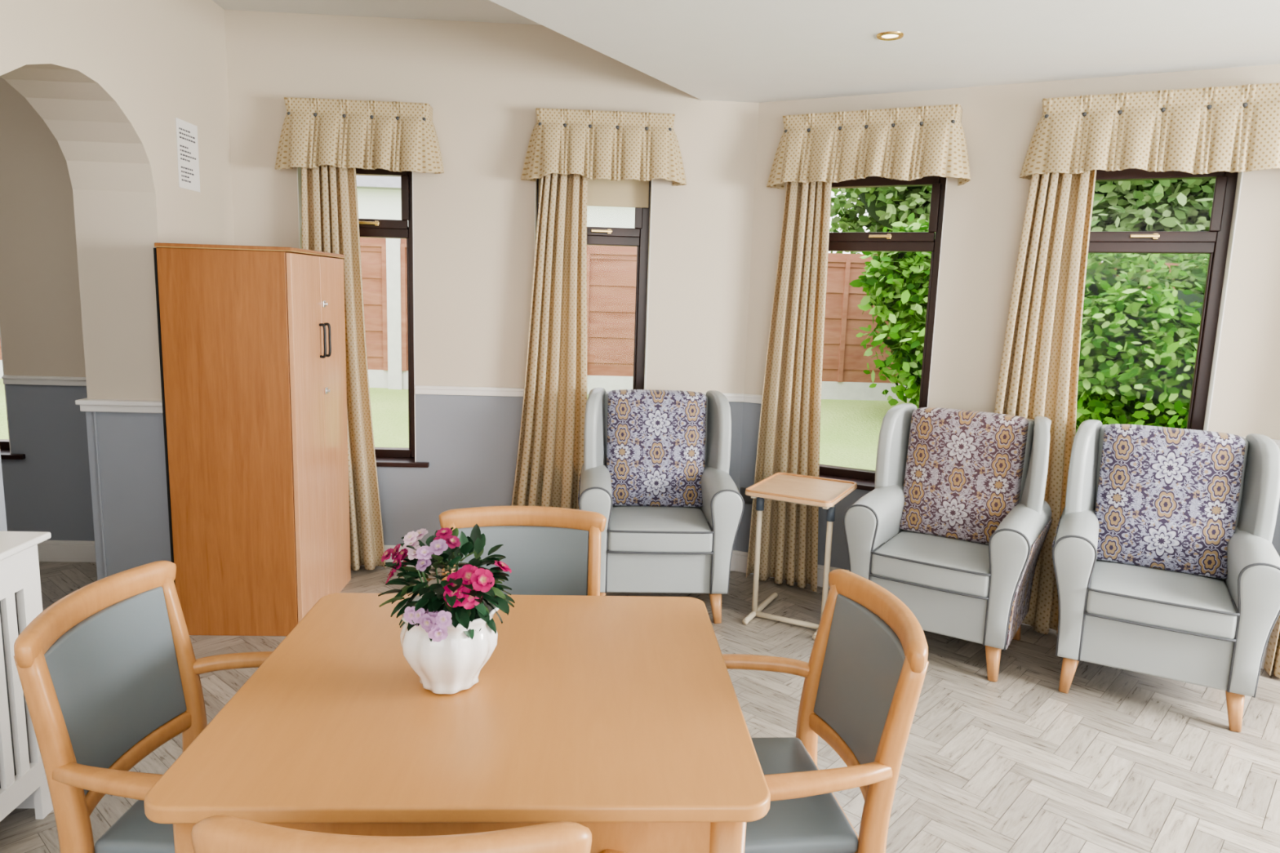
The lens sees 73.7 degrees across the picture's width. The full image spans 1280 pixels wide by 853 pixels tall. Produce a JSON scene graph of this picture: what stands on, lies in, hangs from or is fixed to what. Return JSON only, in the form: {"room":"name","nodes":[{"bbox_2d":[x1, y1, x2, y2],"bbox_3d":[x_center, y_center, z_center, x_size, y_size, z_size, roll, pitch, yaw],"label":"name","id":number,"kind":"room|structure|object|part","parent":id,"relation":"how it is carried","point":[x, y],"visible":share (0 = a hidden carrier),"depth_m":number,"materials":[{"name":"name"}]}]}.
{"room":"care facility","nodes":[
{"label":"care facility","id":0,"kind":"room"},
{"bbox_2d":[0,0,234,531],"bbox_3d":[-2.048,-0.132,1.131,0.330,2.780,6.480,1,9,-3],"label":"wall","id":1,"kind":"structure","parent":0,"point":[110,80],"depth_m":3.53,"materials":[{"name":"paint"}]},
{"bbox_2d":[75,397,162,413],"bbox_3d":[-2.189,-0.090,3.648,0.377,0.050,0.103,1,9,-3],"label":"trim","id":2,"kind":"structure","parent":1,"relation":"attached to","point":[86,405],"depth_m":3.61,"materials":[{"name":"white paint"}]},
{"bbox_2d":[85,411,171,580],"bbox_3d":[-2.204,0.391,3.730,0.338,0.925,0.062,1,9,-3],"label":"wainscoting","id":3,"kind":"structure","parent":1,"relation":"attached to","point":[126,450],"depth_m":3.69,"materials":[{"name":"grey paint"}]},
{"bbox_2d":[175,117,199,191],"bbox_3d":[-2.002,-1.199,3.784,0.004,0.290,0.195,1,9,-3],"label":"notice","id":4,"kind":"object","parent":1,"relation":"attached to","point":[186,132],"visible":1,"depth_m":3.78,"materials":[{"name":"paper"}]},
{"bbox_2d":[212,0,540,24],"bbox_3d":[-0.350,-1.540,1.145,8.558,0.100,6.780,1,9,-3],"label":"ceiling","id":5,"kind":"structure","parent":0,"point":[477,11],"depth_m":4.03,"materials":[{"name":"paint"}]},
{"bbox_2d":[0,9,759,550],"bbox_3d":[-2.036,-0.663,4.484,5.400,2.780,0.300,1,9,-3],"label":"wall","id":6,"kind":"structure","parent":0,"point":[483,83],"depth_m":4.33,"materials":[{"name":"paint"}]},
{"bbox_2d":[0,439,9,449],"bbox_3d":[-3.579,-0.641,4.390,0.710,1.530,0.085,1,9,-3],"label":"frame","id":7,"kind":"object","parent":6,"relation":"attached to","point":[4,443],"visible":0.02,"depth_m":4.50,"materials":[{"name":"brown plastic"}]},
{"bbox_2d":[0,328,11,453],"bbox_3d":[-3.575,-0.629,4.313,0.711,1.530,0.111,1,9,-3],"label":"reveal","id":8,"kind":"object","parent":6,"relation":"attached to","point":[0,328],"visible":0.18,"depth_m":4.35,"materials":[{"name":"paint"}]},
{"bbox_2d":[0,449,25,459],"bbox_3d":[-3.598,0.138,4.421,0.850,0.025,0.138,1,9,-3],"label":"sill","id":9,"kind":"structure","parent":6,"relation":"attached to","point":[5,454],"depth_m":4.38,"materials":[{"name":"brown plastic"}]},
{"bbox_2d":[1,375,86,386],"bbox_3d":[-2.810,-0.228,4.350,0.840,0.045,0.023,1,9,-3],"label":"trim","id":10,"kind":"structure","parent":6,"relation":"attached to","point":[7,380],"depth_m":4.33,"materials":[{"name":"white paint"}]},
{"bbox_2d":[297,167,416,462],"bbox_3d":[-1.449,-0.581,4.431,0.571,1.530,0.111,1,9,-3],"label":"reveal","id":11,"kind":"object","parent":6,"relation":"attached to","point":[299,169],"visible":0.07,"depth_m":4.31,"materials":[{"name":"paint"}]},
{"bbox_2d":[274,97,444,173],"bbox_3d":[-1.373,-1.403,4.136,0.820,0.340,0.215,1,9,-3],"label":"valance","id":12,"kind":"object","parent":6,"relation":"attached to","point":[399,136],"visible":1,"depth_m":4.09,"materials":[{"name":"fabric"}]},
{"bbox_2d":[301,164,386,570],"bbox_3d":[-1.504,-0.345,4.323,0.390,2.205,0.105,1,9,-3],"label":"curtain","id":13,"kind":"object","parent":12,"relation":"hanging from","point":[329,193],"visible":0.51,"depth_m":4.31,"materials":[{"name":"fabric"}]},
{"bbox_2d":[359,220,379,226],"bbox_3d":[-1.390,-1.044,4.379,0.110,0.025,0.037,1,9,-3],"label":"handle","id":14,"kind":"object","parent":6,"relation":"attached to","point":[376,223],"visible":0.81,"depth_m":4.36,"materials":[{"name":"gold metal"}]},
{"bbox_2d":[355,168,414,457],"bbox_3d":[-1.453,-0.593,4.507,0.570,1.530,0.085,1,9,-3],"label":"frame","id":15,"kind":"object","parent":6,"relation":"attached to","point":[388,228],"visible":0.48,"depth_m":4.43,"materials":[{"name":"brown plastic"}]},
{"bbox_2d":[375,457,429,467],"bbox_3d":[-1.472,0.186,4.538,0.710,0.025,0.138,1,9,-3],"label":"sill","id":16,"kind":"structure","parent":6,"relation":"attached to","point":[380,461],"depth_m":4.49,"materials":[{"name":"brown plastic"}]},
{"bbox_2d":[413,385,524,396],"bbox_3d":[-0.868,-0.184,4.457,0.610,0.045,0.023,1,9,-3],"label":"trim","id":17,"kind":"structure","parent":6,"relation":"attached to","point":[419,389],"depth_m":4.45,"materials":[{"name":"white paint"}]},
{"bbox_2d":[350,545,736,571],"bbox_3d":[-0.781,0.707,4.608,2.620,0.115,0.016,1,9,-3],"label":"baseboard","id":18,"kind":"structure","parent":6,"relation":"attached to","point":[386,547],"depth_m":4.58,"materials":[{"name":"white paint"}]},
{"bbox_2d":[537,177,648,208],"bbox_3d":[-0.238,-1.229,4.414,0.571,0.170,0.007,1,9,-3],"label":"roller blind","id":19,"kind":"object","parent":6,"relation":"attached to","point":[601,192],"visible":0.56,"depth_m":4.42,"materials":[{"name":"fabric"}]},
{"bbox_2d":[533,178,653,389],"bbox_3d":[-0.258,-0.554,4.496,0.596,1.530,0.111,1,9,-3],"label":"reveal","id":20,"kind":"object","parent":6,"relation":"attached to","point":[535,181],"visible":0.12,"depth_m":4.43,"materials":[{"name":"paint"}]},
{"bbox_2d":[537,177,650,389],"bbox_3d":[-0.262,-0.566,4.573,0.595,1.530,0.085,1,9,-3],"label":"frame","id":21,"kind":"object","parent":6,"relation":"attached to","point":[638,237],"visible":0.3,"depth_m":4.51,"materials":[{"name":"brown plastic"}]},
{"bbox_2d":[591,229,612,234],"bbox_3d":[-0.200,-1.017,4.444,0.110,0.025,0.037,1,9,-3],"label":"handle","id":22,"kind":"object","parent":6,"relation":"attached to","point":[608,231],"visible":1,"depth_m":4.43,"materials":[{"name":"gold metal"}]},
{"bbox_2d":[520,107,686,186],"bbox_3d":[-0.171,-1.375,4.205,0.831,0.342,0.211,1,9,-3],"label":"valance","id":23,"kind":"object","parent":6,"relation":"attached to","point":[593,144],"visible":1,"depth_m":4.16,"materials":[{"name":"fabric"}]},
{"bbox_2d":[511,173,587,509],"bbox_3d":[-0.481,-0.321,4.377,0.434,2.205,0.112,1,9,-3],"label":"curtain","id":24,"kind":"object","parent":23,"relation":"hanging from","point":[550,457],"visible":0.78,"depth_m":4.37,"materials":[{"name":"fabric"}]},
{"bbox_2d":[702,392,743,402],"bbox_3d":[0.292,-0.158,4.521,0.525,0.045,0.023,1,9,-3],"label":"trim","id":25,"kind":"structure","parent":6,"relation":"attached to","point":[739,397],"depth_m":4.53,"materials":[{"name":"white paint"}]},
{"bbox_2d":[0,561,1279,852],"bbox_3d":[-0.480,1.277,1.437,8.058,0.001,6.480,1,9,-3],"label":"floor","id":26,"kind":"structure","parent":0,"point":[1175,836],"depth_m":2.93,"materials":[{"name":"grey wood"}]},
{"bbox_2d":[0,531,53,822],"bbox_3d":[-1.765,0.775,1.792,0.341,0.800,1.220,1,9,-3],"label":"radiator cover","id":27,"kind":"object","parent":26,"relation":"on","point":[24,784],"visible":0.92,"depth_m":2.26,"materials":[{"name":"white paint"}]},
{"bbox_2d":[13,560,272,852],"bbox_3d":[-0.859,0.770,1.750,0.554,0.887,0.572,2,9,1],"label":"dining chair","id":28,"kind":"object","parent":26,"relation":"on","point":[108,673],"visible":0.59,"depth_m":1.67,"materials":[{"name":"brown wood"}]},
{"bbox_3d":[-1.060,0.812,1.557,0.121,0.853,0.040,2,9,1],"label":"post","id":29,"kind":"part","parent":28,"relation":"part of","materials":[{"name":"brown wood"}]},
{"bbox_3d":[-1.083,0.355,1.689,0.081,0.062,0.468,2,9,1],"label":"rail","id":30,"kind":"part","parent":28,"relation":"part of","materials":[{"name":"brown wood"}]},
{"bbox_3d":[-0.821,0.921,1.535,0.462,0.651,0.102,2,9,1],"label":"arm","id":31,"kind":"part","parent":28,"relation":"part of","materials":[{"name":"brown wood"}]},
{"bbox_3d":[-1.041,0.689,1.741,0.062,0.040,0.407,2,9,1],"label":"rail","id":32,"kind":"part","parent":28,"relation":"part of","materials":[{"name":"brown wood"}]},
{"bbox_3d":[-1.053,0.749,1.954,0.121,0.853,0.040,2,9,1],"label":"post","id":33,"kind":"part","parent":28,"relation":"part of","materials":[{"name":"brown wood"}]},
{"bbox_3d":[-0.812,0.848,2.000,0.462,0.651,0.102,2,9,1],"label":"arm","id":34,"kind":"part","parent":28,"relation":"part of","materials":[{"name":"brown wood"}]},
{"bbox_2d":[153,242,351,635],"bbox_3d":[-1.683,0.030,3.856,0.560,1.630,0.732,1,9,-3],"label":"wardrobe","id":35,"kind":"object","parent":26,"relation":"on","point":[251,339],"visible":0.95,"depth_m":3.53,"materials":[{"name":"brown wood"}]},
{"bbox_3d":[-1.666,-0.766,3.730,0.528,0.018,0.731,1,9,-3],"label":"panel","id":36,"kind":"part","parent":35,"relation":"part of","materials":[{"name":"brown wood"}]},
{"bbox_3d":[-1.433,0.074,3.696,0.020,1.608,0.358,1,9,-3],"label":"door","id":37,"kind":"part","parent":35,"relation":"part of","materials":[{"name":"brown wood"}]},
{"bbox_3d":[-1.403,-0.380,3.779,0.029,0.154,0.012,1,9,-3],"label":"handle","id":38,"kind":"part","parent":35,"relation":"part of","materials":[{"name":"black plastic"}]},
{"bbox_3d":[-1.407,-0.391,3.848,0.029,0.154,0.012,1,9,-3],"label":"handle","id":39,"kind":"part","parent":35,"relation":"part of","materials":[{"name":"black plastic"}]},
{"bbox_3d":[-1.452,0.017,4.054,0.020,1.608,0.358,1,9,-3],"label":"door","id":40,"kind":"part","parent":35,"relation":"part of","materials":[{"name":"brown wood"}]},
{"bbox_2d":[191,814,625,852],"bbox_3d":[-0.307,0.862,1.279,0.572,0.887,0.554,2,9,-1],"label":"dining chair","id":41,"kind":"object","parent":26,"relation":"on","point":[223,833],"visible":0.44,"depth_m":0.97,"materials":[{"name":"brown wood"}]},
{"bbox_3d":[-0.076,0.974,1.348,0.102,0.651,0.462,2,9,-1],"label":"arm","id":42,"kind":"part","parent":41,"relation":"part of","materials":[{"name":"brown wood"}]},
{"bbox_2d":[143,592,770,852],"bbox_3d":[-0.296,0.855,1.737,0.930,0.750,0.884,1,9,-3],"label":"dining table","id":43,"kind":"object","parent":26,"relation":"on","point":[621,718],"visible":1,"depth_m":1.43,"materials":[{"name":"laminate"}]},
{"bbox_3d":[-0.679,0.920,1.342,0.056,0.722,0.056,1,9,-3],"label":"leg","id":44,"kind":"part","parent":43,"relation":"part of","materials":[{"name":"brown wood"}]},
{"bbox_2d":[377,524,515,694],"bbox_3d":[-0.363,0.335,1.598,0.247,0.313,0.252,2,9,4],"label":"flower pot","id":45,"kind":"object","parent":43,"relation":"on","point":[448,633],"visible":1,"depth_m":1.54,"materials":[{"name":"ceramic"}]},
{"bbox_3d":[-0.394,0.314,1.582,0.044,0.121,0.004,-2,10,-25],"label":"stem","id":46,"kind":"part","parent":45,"relation":"part of","materials":[{"name":"green plant"}]},
{"bbox_3d":[-0.383,0.317,1.568,0.004,0.121,0.044,9,12,39],"label":"stem","id":47,"kind":"part","parent":45,"relation":"part of","materials":[{"name":"green plant"}]},
{"bbox_3d":[-0.384,0.307,1.628,0.004,0.121,0.044,-6,12,-40],"label":"stem","id":48,"kind":"part","parent":45,"relation":"part of","materials":[{"name":"green plant"}]},
{"bbox_3d":[-0.361,0.413,1.614,0.187,0.153,0.182,1,9,-3],"label":"pot","id":49,"kind":"part","parent":45,"relation":"part of","materials":[{"name":"ceramic"}]},
{"bbox_3d":[-0.364,0.306,1.637,0.004,0.121,0.044,0,9,-10],"label":"stem","id":50,"kind":"part","parent":45,"relation":"part of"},
{"bbox_3d":[0.126,0.938,1.387,0.056,0.722,0.056,1,9,-3],"label":"leg","id":51,"kind":"part","parent":43,"relation":"part of","materials":[{"name":"brown wood"}]},
{"bbox_2d":[439,506,606,595],"bbox_3d":[-0.331,0.707,2.255,0.572,0.887,0.554,1,9,-3],"label":"dining chair","id":52,"kind":"object","parent":26,"relation":"on","point":[547,550],"visible":0.16,"depth_m":2.42,"materials":[{"name":"brown wood"}]},
{"bbox_3d":[-0.542,0.688,2.441,0.040,0.853,0.121,1,9,-3],"label":"post","id":53,"kind":"part","parent":52,"relation":"part of","materials":[{"name":"brown wood"}]},
{"bbox_3d":[-0.330,0.262,2.424,0.468,0.062,0.081,1,9,-3],"label":"rail","id":54,"kind":"part","parent":52,"relation":"part of","materials":[{"name":"brown wood"}]},
{"bbox_3d":[-0.141,0.697,2.463,0.040,0.853,0.121,1,9,-3],"label":"post","id":55,"kind":"part","parent":52,"relation":"part of","materials":[{"name":"brown wood"}]},
{"bbox_2d":[577,387,744,623],"bbox_3d":[0.080,0.356,4.115,0.750,1.027,0.658,1,9,-3],"label":"wingback armchair","id":56,"kind":"object","parent":26,"relation":"on","point":[656,464],"visible":0.92,"depth_m":4.11,"materials":[{"name":"grey leather"}]},
{"bbox_3d":[-0.216,0.456,4.087,0.148,0.517,0.562,1,9,-3],"label":"arm","id":57,"kind":"part","parent":56,"relation":"part of","materials":[{"name":"grey leather"}]},
{"bbox_2d":[606,389,706,506],"bbox_3d":[0.079,0.108,4.233,0.486,0.563,0.209,1,9,-3],"label":"cushion","id":58,"kind":"object","parent":56,"relation":"on","point":[656,440],"depth_m":4.16,"materials":[{"name":"fabric"}]},
{"bbox_2d":[608,506,712,552],"bbox_3d":[0.082,0.477,4.034,0.474,0.125,0.443,1,9,-3],"label":"seat cushion","id":59,"kind":"object","parent":56,"relation":"on","point":[631,529],"depth_m":3.83,"materials":[{"name":"grey leather"}]},
{"bbox_3d":[0.346,0.830,3.947,0.061,0.156,0.070,1,9,-3],"label":"leg","id":60,"kind":"part","parent":56,"relation":"part of","materials":[{"name":"brown wood"}]},
{"bbox_3d":[0.373,0.470,4.119,0.148,0.517,0.562,1,9,-3],"label":"arm","id":61,"kind":"part","parent":56,"relation":"part of","materials":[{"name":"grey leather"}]},
{"bbox_2d":[742,472,857,639],"bbox_3d":[0.740,0.587,3.986,0.400,0.638,0.470,7,10,27],"label":"table","id":62,"kind":"object","parent":26,"relation":"on","point":[811,491],"visible":0.87,"depth_m":3.92,"materials":[{"name":"brown wood"}]},
{"bbox_3d":[0.548,0.588,3.975,0.025,0.570,0.025,-6,12,-40],"label":"post","id":63,"kind":"part","parent":62,"relation":"part of","materials":[{"name":"beige metal"}]},
{"bbox_3d":[0.839,0.621,3.823,0.025,0.570,0.025,2,9,4],"label":"post","id":64,"kind":"part","parent":62,"relation":"part of","materials":[{"name":"beige metal"}]},
{"bbox_2d":[722,568,928,852],"bbox_3d":[0.261,0.795,1.817,0.554,0.887,0.573,1,9,-7],"label":"dining chair","id":65,"kind":"object","parent":26,"relation":"on","point":[864,673],"visible":0.65,"depth_m":1.74,"materials":[{"name":"brown wood"}]},
{"bbox_3d":[0.183,0.870,2.060,0.462,0.651,0.102,1,9,-7],"label":"arm","id":66,"kind":"part","parent":65,"relation":"part of","materials":[{"name":"brown wood"}]},
{"bbox_3d":[0.432,0.782,2.041,0.121,0.853,0.040,1,9,-7],"label":"post","id":67,"kind":"part","parent":65,"relation":"part of","materials":[{"name":"brown wood"}]},
{"bbox_3d":[0.240,0.944,1.599,0.462,0.651,0.102,1,9,-7],"label":"arm","id":68,"kind":"part","parent":65,"relation":"part of","materials":[{"name":"brown wood"}]},
{"bbox_3d":[0.212,0.821,1.815,0.420,0.055,0.400,1,9,-7],"label":"seat frame","id":69,"kind":"part","parent":65,"relation":"part of","materials":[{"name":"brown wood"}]},
{"bbox_3d":[0.446,0.722,1.828,0.062,0.040,0.407,1,9,-7],"label":"rail","id":70,"kind":"part","parent":65,"relation":"part of","materials":[{"name":"brown wood"}]},
{"bbox_3d":[0.508,0.390,1.782,0.081,0.062,0.468,1,9,-7],"label":"rail","id":71,"kind":"part","parent":65,"relation":"part of","materials":[{"name":"brown wood"}]},
{"bbox_3d":[0.480,0.846,1.647,0.121,0.853,0.040,1,9,-7],"label":"post","id":72,"kind":"part","parent":65,"relation":"part of","materials":[{"name":"brown wood"}]},
{"bbox_2d":[843,403,1052,681],"bbox_3d":[1.347,0.458,3.726,0.750,1.027,0.658,8,11,32],"label":"wingback armchair","id":73,"kind":"object","parent":26,"relation":"on","point":[955,523],"visible":0.94,"depth_m":3.66,"materials":[{"name":"grey leather"}]},
{"bbox_3d":[1.081,0.530,3.876,0.148,0.517,0.562,8,11,32],"label":"arm","id":74,"kind":"part","parent":73,"relation":"part of","materials":[{"name":"grey leather"}]},
{"bbox_2d":[871,531,989,597],"bbox_3d":[1.290,0.574,3.660,0.474,0.125,0.443,8,11,32],"label":"seat cushion","id":75,"kind":"object","parent":73,"relation":"on","point":[948,566],"depth_m":3.54,"materials":[{"name":"grey leather"}]},
{"bbox_2d":[899,407,1028,544],"bbox_3d":[1.439,0.216,3.820,0.486,0.563,0.209,8,11,32],"label":"cushion","id":76,"kind":"object","parent":73,"relation":"on","point":[962,472],"depth_m":3.75,"materials":[{"name":"multicoloured fabric"}]},
{"bbox_3d":[1.418,0.944,3.440,0.061,0.156,0.070,8,11,32],"label":"leg","id":77,"kind":"part","parent":73,"relation":"part of","materials":[{"name":"brown wood"}]},
{"bbox_3d":[1.678,0.889,3.835,0.061,0.163,0.094,8,11,32],"label":"leg","id":78,"kind":"part","parent":73,"relation":"part of","materials":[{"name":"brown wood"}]},
{"bbox_3d":[1.576,0.596,3.560,0.148,0.517,0.562,8,11,32],"label":"arm","id":79,"kind":"part","parent":73,"relation":"part of","materials":[{"name":"grey leather"}]},
{"bbox_2d":[1052,419,1279,732],"bbox_3d":[2.054,0.536,3.374,0.750,1.027,0.658,7,10,28],"label":"wingback armchair","id":80,"kind":"object","parent":26,"relation":"on","point":[1166,560],"visible":1,"depth_m":3.29,"materials":[{"name":"grey leather"}]},
{"bbox_3d":[1.685,0.967,3.348,0.061,0.156,0.070,7,10,28],"label":"leg","id":81,"kind":"part","parent":80,"relation":"part of","materials":[{"name":"brown wood"}]},
{"bbox_3d":[1.779,0.611,3.506,0.148,0.517,0.562,7,10,28],"label":"arm","id":82,"kind":"part","parent":80,"relation":"part of","materials":[{"name":"grey leather"}]},
{"bbox_2d":[1085,560,1237,639],"bbox_3d":[2.003,0.653,3.305,0.474,0.125,0.443,7,10,28],"label":"seat cushion","id":83,"kind":"object","parent":80,"relation":"on","point":[1188,605],"depth_m":3.17,"materials":[{"name":"grey leather"}]},
{"bbox_2d":[1094,423,1245,578],"bbox_3d":[2.137,0.293,3.473,0.486,0.563,0.209,7,10,28],"label":"cushion","id":84,"kind":"object","parent":80,"relation":"on","point":[1167,500],"depth_m":3.41,"materials":[{"name":"fabric"}]},
{"bbox_3d":[2.150,1.022,3.095,0.061,0.156,0.070,7,10,28],"label":"leg","id":85,"kind":"part","parent":80,"relation":"part of","materials":[{"name":"brown wood"}]},
{"bbox_3d":[2.295,0.672,3.225,0.148,0.517,0.562,7,10,28],"label":"arm","id":86,"kind":"part","parent":80,"relation":"part of","materials":[{"name":"grey leather"}]},
{"bbox_2d":[489,0,1279,102],"bbox_3d":[0.889,-1.280,1.098,5.478,0.318,6.480,1,9,-3],"label":"ceiling","id":87,"kind":"structure","parent":0,"point":[739,51],"depth_m":3.18,"materials":[{"name":"paint"}]},
{"bbox_2d":[876,31,903,40],"bbox_3d":[0.921,-1.438,3.143,0.098,0.008,0.098,1,9,-3],"label":"recessed light","id":88,"kind":"object","parent":87,"relation":"in","point":[889,35],"depth_m":3.14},
{"bbox_2d":[736,63,1279,642],"bbox_3d":[2.148,-0.432,3.854,3.400,2.780,0.300,6,10,26],"label":"wall","id":89,"kind":"structure","parent":0,"point":[984,219],"depth_m":3.89,"materials":[{"name":"paint"}]},
{"bbox_2d":[740,487,752,504],"bbox_3d":[0.582,0.375,4.603,0.085,0.085,0.008,6,10,26],"label":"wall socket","id":90,"kind":"object","parent":89,"relation":"attached to","point":[748,500],"visible":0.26,"depth_m":4.61,"materials":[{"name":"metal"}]},
{"bbox_2d":[743,393,762,404],"bbox_3d":[0.660,-0.140,4.481,0.250,0.045,0.023,6,10,26],"label":"trim","id":91,"kind":"structure","parent":89,"relation":"attached to","point":[753,398],"depth_m":4.51,"materials":[{"name":"white paint"}]},
{"bbox_2d":[818,474,875,491],"bbox_3d":[1.090,0.292,4.380,0.830,0.025,0.138,6,10,26],"label":"sill","id":92,"kind":"structure","parent":89,"relation":"attached to","point":[866,485],"depth_m":4.37,"materials":[{"name":"brown plastic"}]},
{"bbox_2d":[766,103,970,188],"bbox_3d":[1.045,-1.306,4.002,0.967,0.340,0.221,6,10,26],"label":"valance","id":93,"kind":"object","parent":89,"relation":"attached to","point":[908,144],"visible":1,"depth_m":3.94,"materials":[{"name":"fabric"}]},
{"bbox_2d":[745,181,831,592],"bbox_3d":[0.785,-0.271,4.310,0.396,2.205,0.113,6,10,26],"label":"curtain","id":94,"kind":"object","parent":93,"relation":"hanging from","point":[789,430],"visible":0.82,"depth_m":4.32,"materials":[{"name":"fabric"}]},
{"bbox_2d":[868,233,891,239],"bbox_3d":[1.183,-0.934,4.194,0.110,0.025,0.037,6,10,26],"label":"handle","id":95,"kind":"object","parent":89,"relation":"attached to","point":[888,236],"visible":1,"depth_m":4.17,"materials":[{"name":"gold metal"}]},
{"bbox_2d":[818,175,946,480],"bbox_3d":[1.155,-0.484,4.340,0.690,1.530,0.085,6,10,26],"label":"frame","id":96,"kind":"object","parent":89,"relation":"attached to","point":[914,242],"visible":0.3,"depth_m":4.19,"materials":[{"name":"brown plastic"}]},
{"bbox_2d":[871,175,947,407],"bbox_3d":[1.120,-0.475,4.271,0.691,1.530,0.111,6,10,26],"label":"reveal","id":97,"kind":"object","parent":89,"relation":"attached to","point":[871,175],"visible":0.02,"depth_m":4.04,"materials":[{"name":"paint"}]},
{"bbox_2d":[734,550,1272,671],"bbox_3d":[1.991,0.898,3.946,3.300,0.115,0.018,6,10,26],"label":"baseboard","id":98,"kind":"structure","parent":89,"relation":"attached to","point":[741,557],"depth_m":4.59,"materials":[{"name":"white paint"}]},
{"bbox_2d":[1129,233,1159,239],"bbox_3d":[2.184,-0.823,3.693,0.110,0.025,0.037,6,10,26],"label":"handle","id":99,"kind":"object","parent":89,"relation":"attached to","point":[1154,236],"visible":1,"depth_m":3.67,"materials":[{"name":"gold metal"}]},
{"bbox_2d":[1019,82,1279,179],"bbox_3d":[2.126,-1.186,3.464,1.054,0.342,0.216,6,10,26],"label":"valance","id":100,"kind":"object","parent":89,"relation":"attached to","point":[1206,130],"visible":0.99,"depth_m":3.43,"materials":[{"name":"fabric"}]},
{"bbox_2d":[994,169,1096,634],"bbox_3d":[1.781,-0.161,3.816,0.428,2.205,0.111,6,10,25],"label":"curtain","id":101,"kind":"object","parent":100,"relation":"hanging from","point":[1038,375],"visible":0.61,"depth_m":3.77,"materials":[{"name":"fabric"}]},
{"bbox_2d":[1088,168,1238,430],"bbox_3d":[2.156,-0.373,3.839,0.720,1.530,0.085,6,10,26],"label":"frame","id":102,"kind":"object","parent":89,"relation":"attached to","point":[1214,242],"visible":0.34,"depth_m":3.67,"materials":[{"name":"brown plastic"}]},
{"bbox_2d":[1203,171,1243,431],"bbox_3d":[2.121,-0.364,3.770,0.721,1.530,0.111,6,10,26],"label":"reveal","id":103,"kind":"object","parent":89,"relation":"attached to","point":[1240,175],"visible":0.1,"depth_m":3.57,"materials":[{"name":"paint"}]},
{"bbox_2d":[1242,436,1279,449],"bbox_3d":[2.631,0.078,3.495,0.520,0.045,0.023,6,10,26],"label":"trim","id":104,"kind":"structure","parent":89,"relation":"attached to","point":[1277,441],"depth_m":3.50,"materials":[{"name":"white paint"}]},
{"bbox_2d":[1263,614,1279,678],"bbox_3d":[2.795,-0.049,3.309,0.344,2.205,0.106,6,10,26],"label":"curtain","id":105,"kind":"object","parent":89,"relation":"hanging from","point":[1272,662],"visible":0.84,"depth_m":3.53,"materials":[{"name":"fabric"}]},
{"bbox_3d":[-4.559,-0.189,0.992,0.200,2.780,6.480,1,9,-3],"label":"wall","id":106,"kind":"structure","parent":0,"visible":0},
{"bbox_2d":[37,540,96,562],"bbox_3d":[-3.542,0.644,4.455,2.250,0.115,0.016,1,9,-3],"label":"baseboard","id":107,"kind":"structure","parent":106,"relation":"attached to","point":[59,551],"depth_m":4.48,"materials":[{"name":"white paint"}]},
{"label":"outside","id":108,"kind":"structure","parent":0,"visible":0},
{"bbox_2d":[0,378,1077,470],"bbox_3d":[3.981,-1.499,19.232,70.000,0.510,50.000,1,9,-3],"label":"lawn","id":109,"kind":"structure","parent":108,"point":[850,429],"depth_m":8.22,"materials":[{"name":"green plant"}]},
{"bbox_2d":[356,187,635,228],"bbox_3d":[-5.894,-5.243,27.250,15.000,3.740,8.000,1,9,-3],"label":"wall","id":110,"kind":"structure","parent":109,"relation":"on","point":[372,203],"depth_m":23.07,"materials":[{"name":"white paint"}]},
{"bbox_2d":[355,175,400,189],"bbox_3d":[-5.768,-9.261,26.613,16.000,4.600,9.000,1,9,-3],"label":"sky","id":111,"kind":"structure","parent":110,"relation":"on","point":[362,181],"depth_m":22.60,"materials":[{"name":"tile"}]},
{"bbox_2d":[0,237,1102,400],"bbox_3d":[-1.703,-1.014,9.480,14.150,2.070,0.130,1,9,-3],"label":"fence","id":112,"kind":"object","parent":109,"relation":"on","point":[611,269],"visible":0.1,"depth_m":9.50,"materials":[{"name":"wood"}]},
{"bbox_2d":[829,186,935,254],"bbox_3d":[4.094,-2.866,12.941,4.727,5.284,3.403,0,9,-11],"label":"hedge","id":113,"kind":"object","parent":109,"relation":"on","point":[885,206],"visible":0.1,"depth_m":12.27,"materials":[{"name":"green plant"}]},
{"bbox_2d":[849,212,935,408],"bbox_3d":[3.161,-1.093,8.615,1.726,2.030,1.836,8,11,34],"label":"shrub","id":114,"kind":"object","parent":109,"relation":"on","point":[896,282],"visible":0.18,"depth_m":8.28,"materials":[{"name":"green plant"}]},
{"bbox_2d":[1075,253,1209,432],"bbox_3d":[4.132,-0.526,6.640,2.734,2.130,2.068,0,9,-12],"label":"shrub","id":115,"kind":"object","parent":109,"relation":"on","point":[1138,345],"visible":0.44,"depth_m":6.00,"materials":[{"name":"green plant"}]},
{"bbox_2d":[1101,261,1198,289],"bbox_3d":[9.512,-0.337,7.430,9.968,2.070,0.130,7,10,30],"label":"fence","id":116,"kind":"object","parent":109,"relation":"on","point":[1166,264],"visible":0.02,"depth_m":9.40,"materials":[{"name":"wood"}]},
{"bbox_2d":[1090,178,1215,263],"bbox_3d":[8.572,-2.871,11.768,7.446,5.938,4.322,1,9,-7],"label":"hedge","id":117,"kind":"object","parent":109,"relation":"on","point":[1162,205],"visible":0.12,"depth_m":10.52,"materials":[{"name":"green plant"}]}
]}

